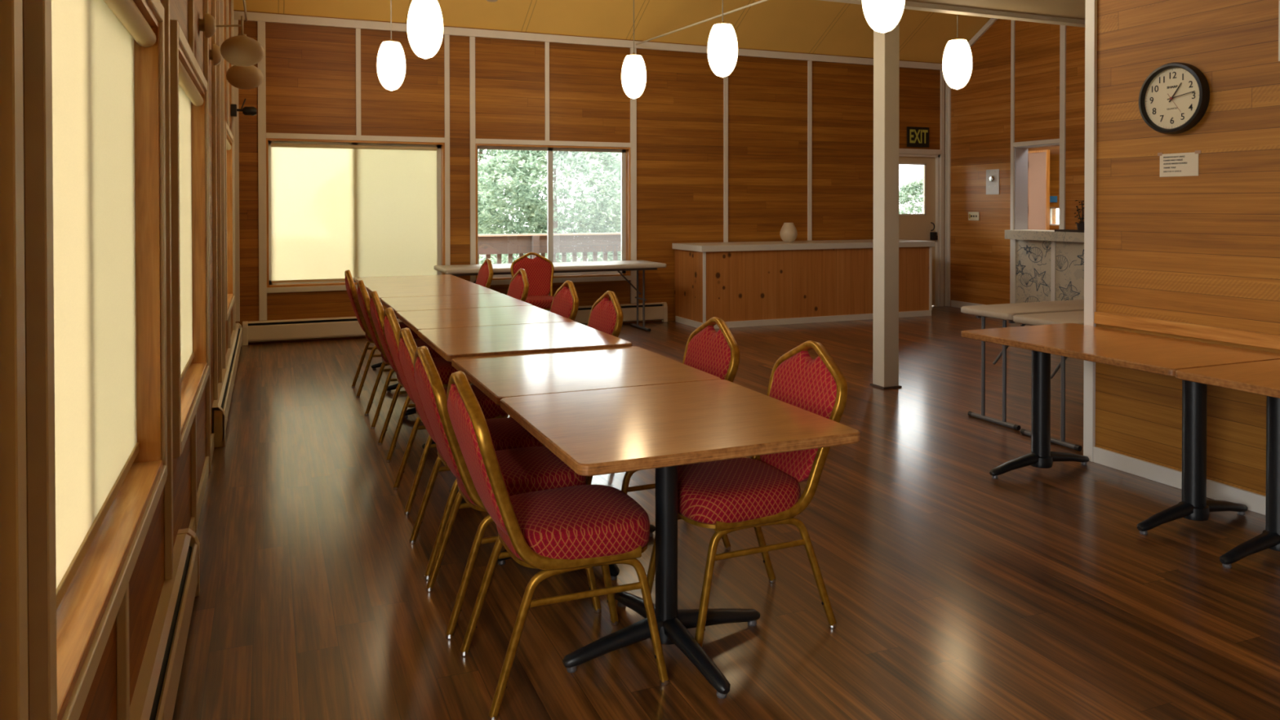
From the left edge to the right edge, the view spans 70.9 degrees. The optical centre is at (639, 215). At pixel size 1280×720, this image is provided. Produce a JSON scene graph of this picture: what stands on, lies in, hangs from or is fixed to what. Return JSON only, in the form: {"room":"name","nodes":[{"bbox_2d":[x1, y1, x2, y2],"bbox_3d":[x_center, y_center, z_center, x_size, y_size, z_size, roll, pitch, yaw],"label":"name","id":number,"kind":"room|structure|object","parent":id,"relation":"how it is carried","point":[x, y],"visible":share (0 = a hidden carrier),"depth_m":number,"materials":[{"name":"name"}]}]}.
{"room":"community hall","nodes":[
{"label":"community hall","id":0,"kind":"room"},
{"bbox_2d":[78,0,232,719],"bbox_3d":[-1.694,-1.535,3.070,0.150,5.839,13.000,0,1,-23],"label":"wall","id":1,"kind":"structure","parent":0,"point":[147,579],"depth_m":2.71,"materials":[{"name":"brown wood"}]},
{"bbox_2d":[0,0,28,719],"bbox_3d":[-0.779,-0.912,1.099,0.022,4.165,0.045,0,1,-23],"label":"trim","id":2,"kind":"structure","parent":1,"relation":"attached to","point":[14,691],"depth_m":1.09,"materials":[{"name":"wood"}]},
{"bbox_2d":[22,0,57,719],"bbox_3d":[-0.832,0.097,1.245,0.026,1.395,0.045,0,1,-23],"label":"window frame","id":3,"kind":"structure","parent":1,"relation":"attached to","point":[37,14],"depth_m":1.23,"materials":[{"name":"wood"}]},
{"bbox_2d":[56,0,162,719],"bbox_3d":[-1.196,0.092,1.919,0.170,1.302,1.482,0,1,-23],"label":"window","id":4,"kind":"structure","parent":1,"relation":"in","point":[80,612],"depth_m":2.59,"materials":[{"name":"brown wood"}]},
{"bbox_2d":[51,0,156,609],"bbox_3d":[-1.152,0.080,1.929,0.064,1.220,1.445,0,1,-23],"label":"roller blind","id":5,"kind":"object","parent":4,"relation":"attached to","point":[96,446],"visible":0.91,"depth_m":1.94,"materials":[{"name":"beige fabric"}]},
{"bbox_2d":[61,465,166,719],"bbox_3d":[-1.123,0.764,1.956,0.028,0.045,1.480,0,1,-23],"label":"trim","id":6,"kind":"structure","parent":1,"relation":"attached to","point":[73,709],"depth_m":1.71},
{"bbox_2d":[115,583,129,719],"bbox_3d":[-1.126,0.974,1.957,0.020,0.375,0.040,0,1,-23],"label":"trim","id":7,"kind":"structure","parent":1,"relation":"attached to","point":[122,616],"depth_m":1.94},
{"bbox_2d":[158,7,167,476],"bbox_3d":[-1.417,0.082,2.653,0.026,1.395,0.045,0,1,-23],"label":"trim","id":8,"kind":"structure","parent":1,"relation":"attached to","point":[161,24],"depth_m":2.64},
{"bbox_2d":[129,528,199,719],"bbox_3d":[-0.577,1.291,0.705,0.070,0.238,5.600,0,1,-23],"label":"baseboard heater","id":9,"kind":"object","parent":1,"relation":"attached to","point":[155,692],"visible":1,"depth_m":2.53,"materials":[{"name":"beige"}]},
{"bbox_2d":[160,0,173,579],"bbox_3d":[-1.502,-1.230,2.834,0.022,4.765,0.040,0,1,-23],"label":"trim","id":10,"kind":"structure","parent":1,"relation":"attached to","point":[168,486],"depth_m":2.84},
{"bbox_2d":[169,19,181,457],"bbox_3d":[-1.595,0.082,3.082,0.026,1.495,0.045,0,1,-23],"label":"trim","id":11,"kind":"structure","parent":1,"relation":"attached to","point":[174,24],"depth_m":3.06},
{"bbox_2d":[178,44,207,434],"bbox_3d":[-1.983,0.077,3.812,0.170,1.402,1.602,0,1,-23],"label":"window","id":12,"kind":"structure","parent":1,"relation":"in","point":[191,382],"depth_m":4.55,"materials":[{"name":"brown wood"}]},
{"bbox_2d":[178,58,203,384],"bbox_3d":[-1.941,0.065,3.829,0.064,1.320,1.540,0,1,-23],"label":"roller blind","id":13,"kind":"object","parent":12,"relation":"attached to","point":[188,93],"visible":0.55,"depth_m":4.15,"materials":[{"name":"beige fabric"}]},
{"bbox_2d":[178,24,207,91],"bbox_3d":[-1.910,-0.645,3.834,0.028,0.045,1.600,0,1,-23],"label":"trim","id":14,"kind":"structure","parent":1,"relation":"attached to","point":[183,42],"depth_m":3.64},
{"bbox_2d":[191,411,197,532],"bbox_3d":[-1.912,1.089,3.852,0.020,0.535,0.040,0,1,-23],"label":"trim","id":15,"kind":"structure","parent":1,"relation":"attached to","point":[193,428],"depth_m":3.83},
{"bbox_2d":[181,365,208,453],"bbox_3d":[-1.909,0.799,3.850,0.028,0.045,1.600,0,1,-23],"label":"trim","id":16,"kind":"structure","parent":1,"relation":"attached to","point":[187,428],"depth_m":3.63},
{"bbox_2d":[188,433,214,533],"bbox_3d":[-2.084,1.328,4.260,0.014,0.090,2.120,0,1,-23],"label":"baseboard","id":17,"kind":"structure","parent":1,"relation":"attached to","point":[202,484],"depth_m":4.33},
{"bbox_2d":[204,91,208,365],"bbox_3d":[-2.226,0.067,4.601,0.026,1.495,0.045,0,1,-23],"label":"trim","id":18,"kind":"structure","parent":1,"relation":"attached to","point":[206,92],"depth_m":4.59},
{"bbox_2d":[203,0,211,472],"bbox_3d":[-2.297,-1.383,4.749,0.022,5.500,0.040,0,1,-23],"label":"trim","id":19,"kind":"structure","parent":1,"relation":"attached to","point":[206,70],"depth_m":4.75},
{"bbox_2d":[211,0,217,399],"bbox_3d":[-2.593,-1.558,5.458,0.022,5.365,0.040,0,1,-23],"label":"trim","id":20,"kind":"structure","parent":1,"relation":"attached to","point":[213,2],"depth_m":5.46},
{"bbox_2d":[216,0,222,382],"bbox_3d":[-2.809,-1.413,5.981,0.022,5.065,0.030,0,1,-23],"label":"trim","id":21,"kind":"structure","parent":1,"relation":"attached to","point":[218,15],"depth_m":5.98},
{"bbox_2d":[220,0,226,368],"bbox_3d":[-3.030,-1.244,6.514,0.022,4.715,0.040,0,1,-23],"label":"trim","id":22,"kind":"structure","parent":1,"relation":"attached to","point":[222,71],"depth_m":6.51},
{"bbox_2d":[224,120,227,320],"bbox_3d":[-3.118,0.044,6.749,0.026,1.495,0.045,0,1,-23],"label":"trim","id":23,"kind":"structure","parent":1,"relation":"attached to","point":[225,151],"depth_m":6.73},
{"bbox_2d":[211,322,242,447],"bbox_3d":[-3.258,1.223,7.160,0.070,0.238,4.100,0,1,-23],"label":"baseboard heater","id":24,"kind":"object","parent":1,"relation":"attached to","point":[220,407],"visible":0.89,"depth_m":5.94,"materials":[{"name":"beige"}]},
{"bbox_2d":[226,131,233,309],"bbox_3d":[-3.486,0.039,7.432,0.170,1.402,1.502,0,1,-23],"label":"window","id":25,"kind":"structure","parent":1,"relation":"in","point":[229,193],"depth_m":8.13,"materials":[{"name":"brown wood"}]},
{"bbox_2d":[199,13,264,66],"bbox_3d":[-2.051,-0.879,4.521,0.296,0.256,0.204,0,1,-23],"label":"wall sconce","id":26,"kind":"object","parent":1,"relation":"attached to","point":[241,50],"visible":1,"depth_m":4.47,"materials":[{"name":"beige ceramic"}]},
{"bbox_2d":[231,0,235,329],"bbox_3d":[-3.865,-0.640,8.534,0.022,3.465,0.040,0,1,-23],"label":"trim","id":27,"kind":"structure","parent":1,"relation":"attached to","point":[232,1],"depth_m":8.52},
{"bbox_2d":[208,44,263,89],"bbox_3d":[-2.383,-0.873,5.303,0.296,0.256,0.204,0,1,-23],"label":"wall sconce","id":28,"kind":"object","parent":1,"relation":"attached to","point":[247,77],"visible":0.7,"depth_m":5.24,"materials":[{"name":"beige"}]},
{"bbox_2d":[233,9,945,344],"bbox_3d":[0.117,-0.403,10.954,9.530,3.400,0.150,0,1,-23],"label":"wall","id":29,"kind":"structure","parent":0,"point":[310,70],"depth_m":10.85,"materials":[{"name":"brown wood"}]},
{"bbox_2d":[233,19,239,321],"bbox_3d":[-4.092,-0.478,9.112,0.045,3.120,0.022,0,1,-23],"label":"trim","id":30,"kind":"structure","parent":29,"relation":"attached to","point":[235,21],"depth_m":9.11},
{"bbox_2d":[257,21,266,320],"bbox_3d":[-3.870,-0.480,9.204,0.075,3.120,0.022,0,1,-23],"label":"trim","id":31,"kind":"structure","parent":29,"relation":"attached to","point":[260,24],"depth_m":9.20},
{"bbox_2d":[266,284,357,293],"bbox_3d":[-2.994,0.768,9.580,1.820,0.055,0.024,0,1,-23],"label":"trim","id":32,"kind":"structure","parent":29,"relation":"attached to","point":[340,287],"depth_m":9.37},
{"bbox_2d":[266,137,444,287],"bbox_3d":[-3.025,-0.028,9.647,1.822,1.537,0.162,0,1,-23],"label":"window","id":33,"kind":"structure","parent":29,"relation":"in","point":[440,146],"depth_m":9.62,"materials":[{"name":"brown wood"}]},
{"bbox_2d":[271,142,437,283],"bbox_3d":[-3.034,-0.025,9.628,1.700,1.450,0.040,0,1,-23],"label":"roller blind","id":34,"kind":"object","parent":33,"relation":"attached to","point":[365,211],"visible":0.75,"depth_m":9.61,"materials":[{"name":"fabric"}]},
{"bbox_2d":[266,133,444,142],"bbox_3d":[-2.995,-0.822,9.563,1.820,0.055,0.024,0,1,-23],"label":"trim","id":35,"kind":"structure","parent":29,"relation":"attached to","point":[277,135],"depth_m":9.53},
{"bbox_2d":[355,28,360,135],"bbox_3d":[-2.996,-1.447,9.557,0.050,1.195,0.022,0,1,-23],"label":"trim","id":36,"kind":"structure","parent":29,"relation":"attached to","point":[357,30],"depth_m":9.55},
{"bbox_2d":[444,34,450,274],"bbox_3d":[-2.129,-0.489,9.927,0.055,3.120,0.022,0,1,-23],"label":"trim","id":37,"kind":"structure","parent":29,"relation":"attached to","point":[446,37],"depth_m":9.91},
{"bbox_2d":[242,302,667,345],"bbox_3d":[-1.858,1.190,10.032,4.720,0.238,0.070,0,1,-23],"label":"baseboard heater","id":38,"kind":"object","parent":29,"relation":"attached to","point":[343,326],"visible":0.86,"depth_m":9.41,"materials":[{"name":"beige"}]},
{"bbox_2d":[469,35,475,283],"bbox_3d":[-1.869,-0.491,10.036,0.060,3.120,0.022,0,1,-23],"label":"trim","id":39,"kind":"structure","parent":29,"relation":"attached to","point":[472,39],"depth_m":10.02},
{"bbox_2d":[544,41,549,140],"bbox_3d":[-1.071,-1.458,10.357,0.050,1.195,0.022,0,1,-23],"label":"trim","id":40,"kind":"structure","parent":29,"relation":"attached to","point":[546,43],"depth_m":10.35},
{"bbox_2d":[475,143,631,279],"bbox_3d":[-1.008,-0.039,10.485,1.872,1.537,0.162,0,1,-23],"label":"window","id":41,"kind":"structure","parent":29,"relation":"in","point":[625,152],"depth_m":10.54,"materials":[{"name":"brown wood"}]},
{"bbox_2d":[475,138,631,147],"bbox_3d":[-0.977,-0.833,10.401,1.870,0.055,0.024,0,1,-23],"label":"trim","id":42,"kind":"structure","parent":29,"relation":"attached to","point":[498,141],"depth_m":10.37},
{"bbox_2d":[490,275,631,284],"bbox_3d":[-0.976,0.757,10.418,1.870,0.055,0.024,0,1,-23],"label":"trim","id":43,"kind":"structure","parent":29,"relation":"attached to","point":[608,277],"depth_m":10.53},
{"bbox_2d":[233,10,942,70],"bbox_3d":[0.103,-2.044,10.834,9.130,0.085,0.030,0,1,-23],"label":"trim","id":44,"kind":"structure","parent":29,"relation":"attached to","point":[251,16],"depth_m":10.35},
{"bbox_2d":[630,48,636,303],"bbox_3d":[-0.079,-0.500,10.779,0.075,3.120,0.022,0,1,-23],"label":"trim","id":45,"kind":"structure","parent":29,"relation":"attached to","point":[633,101],"depth_m":10.77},
{"bbox_2d":[723,75,728,242],"bbox_3d":[1.075,-0.862,11.254,0.055,2.410,0.022,0,1,-23],"label":"trim","id":46,"kind":"structure","parent":29,"relation":"attached to","point":[725,78],"depth_m":11.25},
{"bbox_2d":[807,60,812,240],"bbox_3d":[2.216,-0.868,11.728,0.055,2.410,0.022,0,1,-23],"label":"trim","id":47,"kind":"structure","parent":29,"relation":"attached to","point":[809,62],"depth_m":11.72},
{"bbox_2d":[906,126,928,147],"bbox_3d":[3.837,-1.077,12.395,0.370,0.276,0.022,0,1,-23],"label":"exit sign","id":48,"kind":"object","parent":29,"relation":"attached to","point":[916,136],"visible":1,"depth_m":12.38,"materials":[{"name":"black"}]},
{"bbox_2d":[898,153,940,306],"bbox_3d":[3.739,0.217,12.448,0.940,2.120,0.180,0,1,-23],"label":"door","id":49,"kind":"structure","parent":29,"relation":"in","point":[925,226],"depth_m":12.55,"materials":[{"name":"paint"}]},
{"bbox_2d":[939,70,944,306],"bbox_3d":[4.227,-0.404,12.568,0.060,3.360,0.022,0,1,-23],"label":"trim","id":50,"kind":"structure","parent":29,"relation":"attached to","point":[942,78],"depth_m":12.56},
{"bbox_2d":[944,81,947,306],"bbox_3d":[4.298,-0.405,12.598,0.045,3.360,0.022,0,1,-23],"label":"trim","id":51,"kind":"structure","parent":29,"relation":"attached to","point":[946,84],"depth_m":12.59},
{"bbox_2d":[233,0,991,62],"bbox_3d":[2.612,-3.191,4.841,9.480,2.814,13.300,0,1,-23],"label":"ceiling","id":52,"kind":"structure","parent":0,"point":[803,26],"depth_m":10.64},
{"bbox_2d":[377,0,405,90],"bbox_3d":[-2.220,-2.094,8.011,0.250,1.972,0.250,0,1,-23],"label":"pendant lamp","id":53,"kind":"object","parent":52,"relation":"hanging from","point":[391,60],"visible":1,"depth_m":7.93,"materials":[{"name":"white glass"}]},
{"bbox_2d":[407,0,443,58],"bbox_3d":[-1.521,-2.611,6.343,0.250,3.014,0.250,0,1,2],"label":"pendant lamp","id":54,"kind":"object","parent":52,"relation":"hanging from","point":[424,18],"visible":1,"depth_m":6.26,"materials":[{"name":"white glass"}]},
{"bbox_2d":[621,0,646,98],"bbox_3d":[-0.062,-2.147,8.975,0.250,1.972,0.250,0,1,-23],"label":"pendant lamp","id":55,"kind":"object","parent":52,"relation":"hanging from","point":[633,73],"visible":1,"depth_m":8.89,"materials":[{"name":"white glass"}]},
{"bbox_2d":[707,0,737,77],"bbox_3d":[0.680,-2.597,7.391,0.250,2.925,0.250,0,1,2],"label":"pendant lamp","id":56,"kind":"object","parent":52,"relation":"hanging from","point":[722,46],"visible":1,"depth_m":7.32,"materials":[{"name":"white glass"}]},
{"bbox_2d":[862,0,905,33],"bbox_3d":[1.448,-2.567,5.333,0.250,2.969,0.250,0,1,2],"label":"pendant lamp","id":57,"kind":"object","parent":52,"relation":"hanging from","point":[882,16],"visible":1,"depth_m":5.27,"materials":[{"name":"white glass"}]},
{"bbox_2d":[942,14,972,89],"bbox_3d":[2.798,-2.684,7.913,0.250,3.153,0.250,0,1,2],"label":"pendant lamp","id":58,"kind":"object","parent":52,"relation":"hanging from","point":[957,64],"visible":1,"depth_m":7.84,"materials":[{"name":"white glass"}]},
{"bbox_2d":[172,305,1279,719],"bbox_3d":[3.385,1.414,5.481,11.350,0.120,13.700,0,1,-23],"label":"floor","id":59,"kind":"structure","parent":0,"point":[956,591],"depth_m":3.36,"materials":[{"name":"laminate"}]},
{"bbox_2d":[344,270,421,398],"bbox_3d":[-1.947,0.877,6.889,0.598,0.933,0.449,0,1,-23],"label":"banquet chair","id":60,"kind":"object","parent":59,"relation":"on","point":[352,291],"visible":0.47,"depth_m":6.66,"materials":[{"name":"gold metal"}]},
{"bbox_2d":[357,280,442,429],"bbox_3d":[-1.561,0.887,5.966,0.598,0.933,0.449,0,1,-23],"label":"banquet chair","id":61,"kind":"object","parent":59,"relation":"on","point":[362,294],"visible":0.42,"depth_m":5.75,"materials":[{"name":"gold metal"}]},
{"bbox_2d":[355,274,475,369],"bbox_3d":[-1.998,0.953,7.897,0.881,0.760,1.118,0,1,-23],"label":"table","id":62,"kind":"object","parent":59,"relation":"on","point":[442,279],"visible":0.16,"depth_m":7.80,"materials":[{"name":"brown wood"}]},
{"bbox_2d":[369,290,472,462],"bbox_3d":[-1.256,0.895,5.227,0.598,0.933,0.449,0,1,-23],"label":"banquet chair","id":63,"kind":"object","parent":59,"relation":"on","point":[445,369],"visible":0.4,"depth_m":5.06,"materials":[{"name":"gold metal"}]},
{"bbox_2d":[367,284,500,392],"bbox_3d":[-1.611,0.962,6.967,0.881,0.762,0.880,0,1,-23],"label":"table","id":64,"kind":"object","parent":59,"relation":"on","point":[453,289],"visible":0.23,"depth_m":6.89,"materials":[{"name":"brown wood"}]},
{"bbox_2d":[383,306,508,515],"bbox_3d":[-0.935,0.904,4.386,0.598,0.933,0.449,0,1,-23],"label":"banquet chair","id":65,"kind":"object","parent":59,"relation":"on","point":[491,410],"visible":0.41,"depth_m":4.25,"materials":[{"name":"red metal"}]},
{"bbox_2d":[380,293,532,417],"bbox_3d":[-1.272,0.970,6.149,0.881,0.762,0.880,0,1,-23],"label":"table","id":66,"kind":"object","parent":59,"relation":"on","point":[494,300],"visible":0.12,"depth_m":6.07,"materials":[{"name":"brown wood"}]},
{"bbox_2d":[398,327,545,580],"bbox_3d":[-0.671,0.911,3.672,0.598,0.933,0.449,0,1,-23],"label":"banquet chair","id":67,"kind":"object","parent":59,"relation":"on","point":[506,433],"visible":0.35,"depth_m":3.55,"materials":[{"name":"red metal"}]},
{"bbox_2d":[475,258,493,288],"bbox_3d":[-1.645,0.864,8.118,0.598,0.933,0.449,0,1,-23],"label":"banquet chair","id":68,"kind":"object","parent":59,"relation":"on","point":[485,275],"visible":0.26,"depth_m":8.12,"materials":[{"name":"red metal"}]},
{"bbox_2d":[395,305,574,448],"bbox_3d":[-0.938,0.979,5.330,0.881,0.762,0.880,0,1,-23],"label":"table","id":69,"kind":"object","parent":59,"relation":"on","point":[415,320],"visible":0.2,"depth_m":5.27,"materials":[{"name":"brown wood"}]},
{"bbox_2d":[413,345,601,639],"bbox_3d":[-0.491,0.916,3.206,0.598,0.933,0.449,0,1,-23],"label":"banquet chair","id":70,"kind":"object","parent":59,"relation":"on","point":[531,468],"visible":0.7,"depth_m":3.05,"materials":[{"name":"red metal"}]},
{"bbox_2d":[506,268,528,302],"bbox_3d":[-1.164,0.877,6.803,0.598,0.933,0.449,0,1,-23],"label":"banquet chair","id":71,"kind":"object","parent":59,"relation":"on","point":[518,287],"visible":0.2,"depth_m":6.82,"materials":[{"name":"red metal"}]},
{"bbox_2d":[417,321,631,492],"bbox_3d":[-0.604,0.987,4.511,0.881,0.762,0.880,0,1,-23],"label":"table","id":72,"kind":"object","parent":59,"relation":"on","point":[450,344],"visible":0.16,"depth_m":4.38,"materials":[{"name":"brown wood"}]},
{"bbox_2d":[510,252,554,310],"bbox_3d":[-1.045,0.853,9.043,0.449,0.933,0.598,0,1,-16],"label":"banquet chair","id":73,"kind":"object","parent":59,"relation":"on","point":[540,270],"visible":0.48,"depth_m":9.23,"materials":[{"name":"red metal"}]},
{"bbox_2d":[433,260,666,331],"bbox_3d":[-0.971,0.927,9.915,2.460,0.765,0.740,0,1,-23],"label":"folding table","id":74,"kind":"object","parent":59,"relation":"on","point":[457,270],"visible":0.69,"depth_m":9.85,"materials":[{"name":"grey plastic"}]},
{"bbox_2d":[446,370,668,719],"bbox_3d":[-0.271,0.921,2.734,0.598,0.933,0.449,0,1,-23],"label":"banquet chair","id":75,"kind":"object","parent":59,"relation":"on","point":[555,531],"visible":1,"depth_m":2.59,"materials":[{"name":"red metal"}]},
{"bbox_2d":[549,280,578,320],"bbox_3d":[-0.716,0.889,5.711,0.598,0.933,0.449,0,1,-23],"label":"banquet chair","id":76,"kind":"object","parent":59,"relation":"on","point":[565,303],"visible":0.25,"depth_m":5.73,"materials":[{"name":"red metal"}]},
{"bbox_2d":[509,290,622,417],"bbox_3d":[-0.425,0.896,4.998,0.598,0.933,0.449,0,1,-23],"label":"banquet chair","id":77,"kind":"object","parent":59,"relation":"on","point":[606,316],"visible":0.22,"depth_m":5.02,"materials":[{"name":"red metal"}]},
{"bbox_2d":[451,346,720,580],"bbox_3d":[-0.254,1.002,3.698,0.881,0.750,0.880,0,1,-23],"label":"table","id":78,"kind":"object","parent":59,"relation":"on","point":[499,377],"visible":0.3,"depth_m":3.62,"materials":[{"name":"brown wood"}]},
{"bbox_2d":[586,316,739,550],"bbox_3d":[0.077,0.909,3.788,0.598,0.933,0.449,0,1,-23],"label":"banquet chair","id":79,"kind":"object","parent":59,"relation":"on","point":[709,351],"visible":0.22,"depth_m":3.80,"materials":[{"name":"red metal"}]},
{"bbox_2d":[500,379,860,698],"bbox_3d":[0.085,1.010,2.883,0.881,0.750,0.880,0,1,-23],"label":"table","id":80,"kind":"object","parent":59,"relation":"on","point":[662,428],"visible":0.88,"depth_m":2.80,"materials":[{"name":"brown wood"}]},
{"bbox_2d":[646,340,847,647],"bbox_3d":[0.363,0.916,3.106,0.598,0.933,0.449,0,1,-23],"label":"banquet chair","id":81,"kind":"object","parent":59,"relation":"on","point":[726,496],"visible":0.79,"depth_m":2.99,"materials":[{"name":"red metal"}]},
{"bbox_2d":[671,239,934,328],"bbox_3d":[2.085,0.815,11.237,3.330,0.955,0.810,0,1,-23],"label":"counter","id":82,"kind":"object","parent":59,"relation":"on","point":[742,284],"depth_m":10.76,"materials":[{"name":"brown wood"}]},
{"bbox_2d":[870,383,902,389],"bbox_3d":[1.919,1.332,7.016,0.170,0.014,0.170,0,1,-23],"label":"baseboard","id":83,"kind":"structure","parent":59,"relation":"on","point":[871,384],"depth_m":6.95,"materials":[{"name":"brown"}]},
{"bbox_2d":[872,21,899,386],"bbox_3d":[1.917,-0.187,6.999,0.140,3.028,0.140,0,1,-23],"label":"column","id":84,"kind":"structure","parent":83,"relation":"on","point":[886,45],"depth_m":6.94,"materials":[{"name":"paint"}]},
{"bbox_2d":[960,299,1084,430],"bbox_3d":[3.064,0.977,6.156,1.830,0.740,0.455,0,1,-23],"label":"folding table","id":85,"kind":"object","parent":59,"relation":"on","point":[1005,312],"visible":0.46,"depth_m":5.88,"materials":[{"name":"beige plastic"}]},
{"bbox_2d":[1027,149,1049,230],"bbox_3d":[5.715,0.170,12.936,0.075,2.200,0.385,0,1,-23],"label":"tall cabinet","id":86,"kind":"object","parent":59,"relation":"on","point":[1038,161],"visible":0.46,"depth_m":12.89,"materials":[{"name":"brown wood"}]},
{"bbox_2d":[1004,229,1084,303],"bbox_3d":[5.582,0.743,9.782,0.485,1.127,3.770,0,1,-23],"label":"counter","id":87,"kind":"object","parent":59,"relation":"on","point":[1047,265],"depth_m":10.94,"materials":[{"name":"stone"}]},
{"bbox_2d":[1013,310,1084,451],"bbox_3d":[3.214,0.982,5.677,1.830,0.740,0.455,0,1,-23],"label":"folding table","id":88,"kind":"object","parent":59,"relation":"on","point":[1072,317],"visible":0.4,"depth_m":5.31,"materials":[{"name":"grey paint"}]},
{"bbox_2d":[960,323,1279,535],"bbox_3d":[2.300,0.992,4.366,0.808,0.750,1.223,0,1,-23],"label":"table","id":89,"kind":"object","parent":59,"relation":"on","point":[1152,353],"visible":0.99,"depth_m":4.11,"materials":[{"name":"brown wood"}]},
{"bbox_2d":[1175,359,1279,568],"bbox_3d":[2.755,1.004,3.220,0.808,0.750,1.223,0,1,-23],"label":"table","id":90,"kind":"object","parent":59,"relation":"on","point":[1263,377],"visible":1,"depth_m":3.59,"materials":[{"name":"wood"}]},
{"bbox_2d":[905,0,1085,19],"bbox_3d":[4.330,-1.741,6.734,4.470,0.080,2.450,0,1,-23],"label":"ceiling","id":91,"kind":"structure","parent":0,"point":[1072,9],"depth_m":7.33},
{"bbox_2d":[950,18,1084,306],"bbox_3d":[5.681,-1.613,9.571,0.200,5.839,6.650,0,1,-23],"label":"wall","id":92,"kind":"structure","parent":0,"point":[980,110],"depth_m":11.71,"materials":[{"name":"brown wood"}]},
{"bbox_2d":[946,84,951,306],"bbox_3d":[4.323,-0.414,12.568,0.022,3.380,0.045,0,1,-23],"label":"trim","id":93,"kind":"structure","parent":92,"relation":"attached to","point":[948,203],"depth_m":12.56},
{"bbox_2d":[986,168,999,194],"bbox_3d":[4.638,-0.438,11.773,0.045,0.322,0.216,0,1,-23],"label":"dimmer switch","id":94,"kind":"object","parent":92,"relation":"attached to","point":[992,175],"visible":1,"depth_m":11.76,"materials":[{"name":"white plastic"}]},
{"bbox_2d":[1009,19,1014,303],"bbox_3d":[4.767,-0.763,11.495,0.022,4.100,0.050,0,1,-23],"label":"trim","id":95,"kind":"structure","parent":92,"relation":"attached to","point":[1012,22],"depth_m":11.48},
{"bbox_2d":[1014,143,1059,229],"bbox_3d":[5.021,-0.341,11.190,0.210,1.062,0.722,0,1,-23],"label":"trim","id":96,"kind":"structure","parent":92,"relation":"attached to","point":[1020,152],"depth_m":11.50,"materials":[{"name":"grey"}]},
{"bbox_2d":[1058,25,1066,229],"bbox_3d":[5.067,-0.956,10.771,0.022,4.500,0.075,0,1,-23],"label":"trim","id":97,"kind":"structure","parent":92,"relation":"attached to","point":[1062,28],"depth_m":10.76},
{"bbox_2d":[1027,146,1059,230],"bbox_3d":[5.728,-0.068,11.853,1.620,2.700,3.700,0,1,-23],"label":"wall","id":98,"kind":"structure","parent":0,"point":[1054,150],"depth_m":12.96,"materials":[{"name":"brown wood"}]},
{"bbox_2d":[1095,0,1279,496],"bbox_3d":[3.827,-1.408,1.921,0.130,5.600,6.640,0,1,-23],"label":"wall","id":99,"kind":"structure","parent":0,"point":[1203,248],"depth_m":4.42,"materials":[{"name":"brown wood"}]},
{"bbox_2d":[1083,0,1097,462],"bbox_3d":[2.487,-1.140,4.953,0.022,5.000,0.062,0,1,-23],"label":"trim","id":100,"kind":"structure","parent":99,"relation":"attached to","point":[1091,6],"depth_m":4.95,"materials":[{"name":"white"}]},
{"bbox_2d":[1138,62,1209,133],"bbox_3d":[2.665,-0.585,4.499,0.048,0.356,0.356,0,1,-23],"label":"wall clock","id":101,"kind":"object","parent":99,"relation":"attached to","point":[1174,98],"visible":1,"depth_m":4.49,"materials":[{"name":"black plastic"}]},
{"bbox_2d":[1157,150,1200,177],"bbox_3d":[2.693,-0.256,4.492,0.003,0.124,0.230,0,1,-23],"label":"paper sign","id":102,"kind":"object","parent":99,"relation":"attached to","point":[1182,164],"visible":1,"depth_m":4.49,"materials":[{"name":"beige"}]},
{"bbox_2d":[1093,446,1266,515],"bbox_3d":[3.769,1.350,1.904,0.018,0.085,6.600,0,1,-23],"label":"trim","id":103,"kind":"structure","parent":99,"relation":"attached to","point":[1255,502],"depth_m":4.53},
{"bbox_2d":[1093,311,1279,349],"bbox_3d":[3.769,0.595,1.897,0.016,0.065,6.600,0,1,-23],"label":"trim","id":104,"kind":"structure","parent":99,"relation":"attached to","point":[1195,331],"depth_m":4.42,"materials":[{"name":"brown wood"}]},
{"bbox_3d":[4.208,-3.107,6.880,4.570,2.789,2.260,0,1,-23],"label":"wall","id":105,"kind":"structure","parent":0,"visible":0},
{"bbox_2d":[820,0,1084,27],"bbox_3d":[1.689,-1.786,7.018,9.130,0.250,0.100,0,1,-23],"label":"trim","id":106,"kind":"structure","parent":105,"relation":"attached to","point":[908,5],"depth_m":7.48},
{"label":"outside","id":107,"kind":"structure","parent":0,"visible":0},
{"bbox_3d":[-4.465,4.128,36.089,100.000,0.200,110.000,0,1,-23],"label":"ground","id":108,"kind":"structure","parent":107,"visible":0},
{"bbox_2d":[477,149,582,263],"bbox_3d":[-4.934,-0.489,28.061,8.430,11.010,8.073,0,1,1],"label":"conifer tree","id":109,"kind":"object","parent":108,"relation":"on","point":[492,153],"visible":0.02,"depth_m":26.70,"materials":[{"name":"green plant"}]},
{"bbox_2d":[477,149,621,264],"bbox_3d":[-1.479,1.896,16.405,5.660,6.887,5.804,0,1,29],"label":"conifer tree","id":110,"kind":"object","parent":108,"relation":"on","point":[486,226],"visible":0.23,"depth_m":15.49,"materials":[{"name":"green plant"}]},
{"bbox_2d":[898,177,923,213],"bbox_3d":[7.969,2.229,24.247,5.528,6.631,5.391,-1,1,-41],"label":"conifer tree","id":111,"kind":"object","parent":108,"relation":"on","point":[906,190],"visible":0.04,"depth_m":24.02,"materials":[{"name":"green plant"}]},
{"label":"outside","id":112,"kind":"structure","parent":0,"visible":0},
{"bbox_3d":[0.235,1.382,12.348,13.500,0.120,2.300,0,1,-23],"label":"floor","id":113,"kind":"structure","parent":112,"visible":0},
{"bbox_2d":[478,232,621,264],"bbox_3d":[-0.147,0.785,13.261,13.500,1.055,0.170,0,1,-23],"label":"deck railing","id":114,"kind":"object","parent":113,"relation":"on","point":[523,243],"visible":0.09,"depth_m":12.81,"materials":[{"name":"brown wood"}]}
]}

